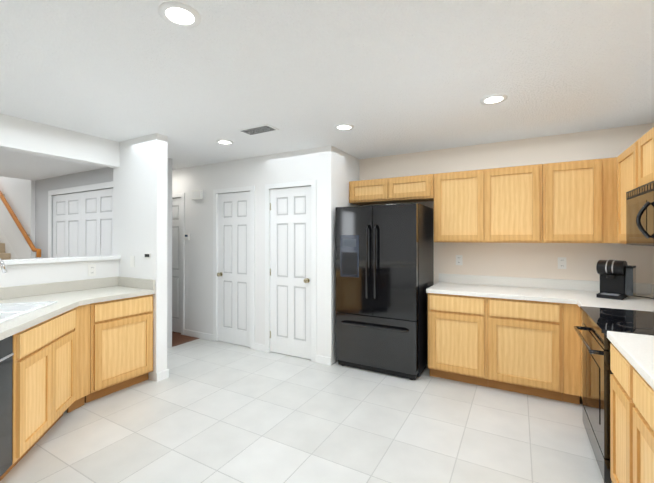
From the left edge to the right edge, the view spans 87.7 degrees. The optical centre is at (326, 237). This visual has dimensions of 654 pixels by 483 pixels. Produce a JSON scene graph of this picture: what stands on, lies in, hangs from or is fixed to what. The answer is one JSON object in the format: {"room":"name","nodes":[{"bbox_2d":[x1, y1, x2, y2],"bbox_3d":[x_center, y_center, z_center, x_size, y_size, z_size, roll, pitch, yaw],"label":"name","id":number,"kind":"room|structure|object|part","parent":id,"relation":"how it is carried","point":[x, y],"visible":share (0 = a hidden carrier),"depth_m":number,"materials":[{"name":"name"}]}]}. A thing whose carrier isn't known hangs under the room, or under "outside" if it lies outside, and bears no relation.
{"room":"kitchen","nodes":[
{"label":"kitchen","id":0,"kind":"room"},
{"bbox_2d":[0,176,34,258],"bbox_3d":[-7.372,-1.055,7.371,4.850,5.000,0.180,0,0,29],"label":"wall","id":1,"kind":"structure","parent":0,"point":[19,196],"depth_m":6.34,"materials":[{"name":"white paint"}]},
{"bbox_2d":[0,190,40,258],"bbox_3d":[-7.043,-0.919,7.019,5.020,4.686,0.107,0,0,29],"label":"staircase","id":2,"kind":"structure","parent":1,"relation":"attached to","point":[8,247],"depth_m":6.34,"materials":[{"name":"brown wood"}]},
{"bbox_2d":[0,113,120,286],"bbox_3d":[-2.995,0.193,2.510,0.180,2.470,2.800,0,0,29],"label":"wall","id":3,"kind":"structure","parent":0,"point":[25,136],"depth_m":3.19,"materials":[{"name":"white paint"}]},
{"bbox_2d":[0,276,154,299],"bbox_3d":[-2.667,0.465,2.323,0.627,0.100,2.797,0,0,29],"label":"backsplash","id":4,"kind":"structure","parent":3,"relation":"attached to","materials":[{"name":"white stone"}]},
{"bbox_2d":[88,264,95,275],"bbox_3d":[-2.387,0.331,3.459,0.008,0.116,0.072,0,0,29],"label":"outlet","id":5,"kind":"object","parent":3,"relation":"attached to","point":[91,269],"visible":1,"depth_m":3.46,"materials":[{"name":"white plastic"}]},
{"bbox_2d":[35,158,171,347],"bbox_3d":[-3.652,0.203,5.311,3.650,2.470,0.120,0,0,29],"label":"wall","id":6,"kind":"structure","parent":0,"point":[43,187],"depth_m":5.43,"materials":[{"name":"grey paint"}]},
{"bbox_2d":[48,181,112,257],"bbox_3d":[-3.887,0.314,5.381,2.092,2.247,0.093,0,0,29],"label":"double door","id":7,"kind":"structure","parent":6,"relation":"in","point":[82,224],"depth_m":5.39,"materials":[{"name":"grey wood"}]},
{"bbox_2d":[113,133,167,380],"bbox_3d":[-1.998,0.197,3.625,0.765,2.470,0.120,0,0,29],"label":"wall","id":8,"kind":"structure","parent":0,"point":[139,201],"depth_m":3.48,"materials":[{"name":"white paint"}]},
{"bbox_2d":[130,256,134,266],"bbox_3d":[-2.044,0.252,3.575,0.072,0.116,0.008,0,0,29],"label":"light switch","id":9,"kind":"object","parent":8,"relation":"attached to","point":[132,261],"visible":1,"depth_m":3.57,"materials":[{"name":"white plastic"}]},
{"bbox_2d":[144,253,150,257],"bbox_3d":[-1.815,0.181,3.444,0.090,0.044,0.013,0,0,29],"label":"thermostat","id":10,"kind":"object","parent":8,"relation":"attached to","point":[147,255],"visible":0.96,"depth_m":3.43,"materials":[{"name":"white plastic"}]},
{"bbox_2d":[156,329,330,381],"bbox_3d":[-1.838,1.391,4.172,3.625,0.085,1.239,0,0,29],"label":"baseboard","id":11,"kind":"structure","parent":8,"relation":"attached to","point":[162,375],"depth_m":4.29,"materials":[{"name":"white wood"}]},
{"bbox_2d":[172,331,198,346],"bbox_3d":[-2.705,1.486,4.797,1.500,0.100,1.240,0,0,29],"label":"floor","id":12,"kind":"structure","parent":0,"point":[178,338],"depth_m":4.85,"materials":[{"name":"brown wood"}]},
{"bbox_2d":[172,145,335,364],"bbox_3d":[-1.504,0.201,4.769,3.625,2.470,0.120,0,0,29],"label":"wall","id":13,"kind":"structure","parent":0,"point":[317,164],"depth_m":4.34,"materials":[{"name":"white paint"}]},
{"bbox_2d":[172,193,184,334],"bbox_3d":[-2.444,0.388,5.255,0.806,2.100,0.153,0,0,29],"label":"hall door","id":14,"kind":"structure","parent":13,"relation":"in","point":[178,251],"depth_m":5.15,"materials":[{"name":"grey wood"}]},
{"bbox_2d":[184,234,189,239],"bbox_3d":[-2.056,-0.010,4.997,0.100,0.090,0.023,0,0,29],"label":"thermostat","id":15,"kind":"object","parent":13,"relation":"attached to","point":[186,236],"visible":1,"depth_m":4.98,"materials":[{"name":"white plastic"}]},
{"bbox_2d":[191,190,202,199],"bbox_3d":[-1.865,-0.612,4.876,0.200,0.130,0.051,0,0,29],"label":"door chime","id":16,"kind":"object","parent":13,"relation":"attached to","point":[196,194],"visible":1,"depth_m":4.84,"materials":[{"name":"white plastic"}]},
{"bbox_2d":[213,186,254,349],"bbox_3d":[-1.240,0.385,4.578,0.743,2.100,0.153,0,0,29],"label":"closet door","id":17,"kind":"structure","parent":13,"relation":"in","point":[233,268],"depth_m":4.57,"materials":[{"name":"grey wood"}]},
{"bbox_2d":[265,180,315,361],"bbox_3d":[-0.434,0.384,4.124,0.746,2.099,0.118,0,0,33],"label":"closet door","id":18,"kind":"structure","parent":13,"relation":"in","point":[290,306],"depth_m":4.12,"materials":[{"name":"grey wood"}]},
{"bbox_2d":[0,338,611,482],"bbox_3d":[-0.796,1.474,1.407,5.150,0.100,6.840,0,0,29],"label":"floor","id":19,"kind":"structure","parent":0,"point":[207,411],"depth_m":2.51,"materials":[{"name":"white tile"}]},
{"bbox_2d":[0,335,13,476],"bbox_3d":[-2.028,0.992,1.621,0.584,0.865,0.596,0,0,-16],"label":"dishwasher","id":20,"kind":"object","parent":19,"relation":"on","point":[6,374],"visible":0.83,"depth_m":1.93,"materials":[{"name":"black metal"}]},
{"bbox_2d":[0,308,75,480],"bbox_3d":[-2.220,0.992,2.298,0.621,0.870,0.796,0,0,-16],"label":"base cabinet","id":21,"kind":"object","parent":19,"relation":"on","point":[44,376],"visible":0.94,"depth_m":2.26,"materials":[{"name":"brown wood"}]},
{"bbox_2d":[0,276,154,339],"bbox_3d":[-1.996,0.560,1.946,2.167,0.292,2.797,0,0,29],"label":"countertop","id":22,"kind":"structure","parent":21,"relation":"on","point":[23,307],"depth_m":2.94,"materials":[{"name":"white stone"}]},
{"bbox_2d":[0,258,6,272],"bbox_3d":[-2.436,0.305,2.396,0.202,0.392,0.231,0,0,29],"label":"gooseneck faucet","id":23,"kind":"object","parent":22,"relation":"on","point":[3,267],"visible":1,"depth_m":2.43,"materials":[{"name":"silver metal"}]},
{"bbox_2d":[0,301,56,323],"bbox_3d":[-2.278,0.604,2.283,0.861,0.206,0.861,0,0,29],"label":"sink","id":24,"kind":"object","parent":22,"relation":"in","point":[16,311],"depth_m":2.38,"materials":[{"name":"white"}]},
{"bbox_2d":[67,304,89,412],"bbox_3d":[-2.069,0.994,2.841,0.075,0.870,0.142,0,0,13],"label":"filler panel","id":25,"kind":"object","parent":19,"relation":"on","point":[82,328],"visible":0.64,"depth_m":2.83,"materials":[{"name":"brown wood"}]},
{"bbox_2d":[85,294,152,402],"bbox_3d":[-2.116,0.996,3.289,0.596,0.870,0.570,0,0,29],"label":"base cabinet","id":26,"kind":"object","parent":19,"relation":"on","point":[121,344],"visible":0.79,"depth_m":3.11,"materials":[{"name":"brown wood"}]},
{"bbox_2d":[336,203,433,379],"bbox_3d":[0.660,0.545,3.889,0.910,1.775,0.832,0,0,29],"label":"refrigerator","id":27,"kind":"object","parent":19,"relation":"on","point":[384,267],"visible":0.98,"depth_m":3.56,"materials":[{"name":"black metal"}]},
{"bbox_2d":[428,293,487,386],"bbox_3d":[1.408,0.997,3.588,0.548,0.870,0.631,0,0,29],"label":"base cabinet","id":28,"kind":"object","parent":19,"relation":"on","point":[457,337],"visible":0.88,"depth_m":3.32,"materials":[{"name":"brown wood"}]},
{"bbox_2d":[487,297,580,404],"bbox_3d":[1.958,0.996,3.279,0.710,0.870,0.631,0,0,29],"label":"base cabinet","id":29,"kind":"object","parent":19,"relation":"on","point":[524,346],"depth_m":3.00,"materials":[{"name":"brown wood"}]},
{"bbox_3d":[2.219,0.995,3.144,0.123,0.870,0.610,0,0,29],"label":"back base cabinet filler panel","id":30,"kind":"part","parent":29,"relation":"part of","materials":[{"name":"brown wood"}]},
{"bbox_2d":[581,310,582,396],"bbox_3d":[2.450,0.994,2.807,0.610,0.870,0.972,0,0,29],"label":"base cabinet","id":31,"kind":"object","parent":19,"relation":"on","point":[581,355],"visible":0.04,"depth_m":2.82,"materials":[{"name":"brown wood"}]},
{"bbox_2d":[426,273,653,303],"bbox_3d":[1.978,0.489,3.263,1.882,0.140,0.647,0,0,29],"label":"countertop","id":32,"kind":"structure","parent":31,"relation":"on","point":[516,288],"depth_m":3.41,"materials":[{"name":"white stone"}]},
{"bbox_2d":[574,285,653,311],"bbox_3d":[2.276,0.486,2.537,0.652,0.140,0.327,0,0,29],"label":"countertop","id":33,"kind":"structure","parent":31,"relation":"on","point":[584,295],"depth_m":2.80,"materials":[{"name":"white stone"}]},
{"bbox_2d":[596,260,635,299],"bbox_3d":[2.493,0.354,2.934,0.257,0.325,0.228,0,0,-41],"label":"coffee maker","id":34,"kind":"object","parent":33,"relation":"on","point":[617,279],"visible":1,"depth_m":2.89,"materials":[{"name":"black plastic"}]},
{"bbox_2d":[574,306,653,482],"bbox_3d":[1.982,0.891,2.074,0.708,1.070,0.758,0,0,29],"label":"range","id":35,"kind":"object","parent":19,"relation":"on","point":[598,323],"visible":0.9,"depth_m":2.08,"materials":[{"name":"black metal"}]},
{"bbox_2d":[610,343,636,482],"bbox_3d":[1.725,0.990,1.539,0.631,0.870,0.418,0,0,29],"label":"base cabinet","id":36,"kind":"object","parent":19,"relation":"on","point":[622,404],"visible":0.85,"depth_m":1.68,"materials":[{"name":"brown wood"}]},
{"bbox_2d":[633,369,653,482],"bbox_3d":[1.520,0.988,1.173,0.631,0.870,0.418,0,0,29],"label":"base cabinet","id":37,"kind":"object","parent":19,"relation":"on","point":[643,434],"visible":0.85,"depth_m":1.38,"materials":[{"name":"brown wood"}]},
{"bbox_2d":[607,309,653,389],"bbox_3d":[1.365,0.480,0.906,0.642,0.140,1.877,0,0,29],"label":"countertop","id":38,"kind":"structure","parent":37,"relation":"on","point":[636,351],"depth_m":1.57,"materials":[{"name":"white stone"}]},
{"bbox_2d":[0,0,653,180],"bbox_3d":[-2.387,-1.093,2.310,8.800,0.100,6.840,0,0,29],"label":"ceiling","id":39,"kind":"structure","parent":0,"point":[389,77],"depth_m":2.17,"materials":[{"name":"white paint"}]},
{"bbox_2d":[158,1,200,27],"bbox_3d":[-0.689,-1.040,1.597,0.184,0.010,0.184,0,0,29],"label":"recessed light","id":40,"kind":"object","parent":39,"relation":"in","point":[179,12],"visible":1,"depth_m":1.59,"materials":[{"name":"white glass"}]},
{"bbox_2d":[216,139,233,144],"bbox_3d":[-1.107,-1.033,3.690,0.184,0.010,0.184,0,0,29],"label":"recessed light","id":41,"kind":"object","parent":39,"relation":"in","point":[224,142],"visible":0.94,"depth_m":3.68,"materials":[{"name":"white glass"}]},
{"bbox_2d":[238,124,278,135],"bbox_3d":[-0.661,-1.034,3.279,0.360,0.009,0.180,0,0,29],"label":"ceiling vent","id":42,"kind":"object","parent":39,"relation":"in","point":[259,129],"visible":1,"depth_m":3.25,"materials":[{"name":"white metal"}]},
{"bbox_2d":[335,123,353,130],"bbox_3d":[0.163,-1.034,3.194,0.184,0.010,0.184,0,0,29],"label":"recessed light","id":43,"kind":"object","parent":39,"relation":"in","point":[346,126],"visible":0.96,"depth_m":3.17,"materials":[{"name":"white"}]},
{"bbox_2d":[480,94,506,104],"bbox_3d":[1.252,-1.037,2.560,0.184,0.010,0.184,0,0,29],"label":"recessed light","id":44,"kind":"object","parent":39,"relation":"in","point":[492,99],"visible":0.96,"depth_m":2.55,"materials":[{"name":"white glass"}]},
{"bbox_2d":[336,148,358,361],"bbox_3d":[0.214,0.199,4.251,0.120,2.470,0.660,0,0,29],"label":"wall","id":45,"kind":"structure","parent":0,"point":[347,168],"depth_m":4.13,"materials":[{"name":"white paint"}]},
{"bbox_2d":[359,123,653,283],"bbox_3d":[1.724,0.198,3.850,3.145,2.470,0.120,0,0,29],"label":"wall","id":46,"kind":"structure","parent":0,"point":[531,260],"depth_m":3.58,"materials":[{"name":"beige paint"}]},
{"bbox_2d":[349,174,433,204],"bbox_3d":[0.792,-0.566,4.110,1.021,0.268,0.335,0,0,29],"label":"upper cabinet","id":47,"kind":"object","parent":46,"relation":"attached to","point":[413,188],"visible":0.98,"depth_m":3.96,"materials":[{"name":"brown wood"}]},
{"bbox_2d":[456,255,462,264],"bbox_3d":[1.511,0.258,3.896,0.072,0.116,0.008,0,0,29],"label":"electrical outlet","id":48,"kind":"object","parent":46,"relation":"attached to","point":[459,260],"visible":1,"depth_m":3.89,"materials":[{"name":"white plastic"}]},
{"bbox_2d":[434,164,541,242],"bbox_3d":[1.679,-0.325,3.611,1.008,0.753,0.335,0,0,29],"label":"upper cabinet","id":49,"kind":"object","parent":46,"relation":"attached to","point":[498,205],"visible":1,"depth_m":3.44,"materials":[{"name":"brown wood"}]},
{"bbox_2d":[558,257,565,268],"bbox_3d":[2.359,0.256,3.419,0.072,0.116,0.008,0,0,29],"label":"electrical outlet","id":50,"kind":"object","parent":46,"relation":"attached to","point":[561,262],"visible":1,"depth_m":3.42,"materials":[{"name":"white plastic"}]},
{"bbox_2d":[542,157,616,242],"bbox_3d":[2.359,-0.326,3.228,0.548,0.753,0.335,0,0,29],"label":"upper cabinet","id":51,"kind":"object","parent":46,"relation":"attached to","point":[579,201],"visible":0.92,"depth_m":3.08,"materials":[{"name":"brown wood"}]},
{"bbox_3d":[-6.829,1.485,4.603,8.500,0.100,6.500,0,0,29],"label":"floor carpet","id":52,"kind":"object","parent":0,"visible":0},
{"bbox_2d":[0,243,10,259],"bbox_3d":[-7.309,-0.362,6.712,5.016,3.610,0.896,0,0,29],"label":"stairs","id":53,"kind":"structure","parent":52,"relation":"on","point":[4,255],"depth_m":6.50,"materials":[{"name":"carpet"}]},
{"bbox_3d":[1.367,0.185,0.128,0.120,2.470,6.720,0,0,29],"label":"wall","id":54,"kind":"structure","parent":0,"visible":0},
{"bbox_2d":[617,137,640,243],"bbox_3d":[2.493,-0.328,2.606,0.335,0.753,0.655,0,0,29],"label":"upper cabinet","id":55,"kind":"object","parent":54,"relation":"attached to","point":[627,169],"visible":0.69,"depth_m":2.72,"materials":[{"name":"brown wood"}]},
{"bbox_2d":[638,127,653,186],"bbox_3d":[2.144,-0.518,1.988,0.335,0.378,0.760,0,0,29],"label":"upper cabinet","id":56,"kind":"object","parent":54,"relation":"attached to","point":[646,158],"visible":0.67,"depth_m":2.25,"materials":[{"name":"brown wood"}]},
{"bbox_2d":[626,181,653,245],"bbox_3d":[2.089,-0.136,2.017,0.462,0.375,0.750,0,0,29],"label":"microwave","id":57,"kind":"object","parent":56,"relation":"attached to","point":[640,216],"visible":1,"depth_m":2.10,"materials":[{"name":"black metal"}]}
]}

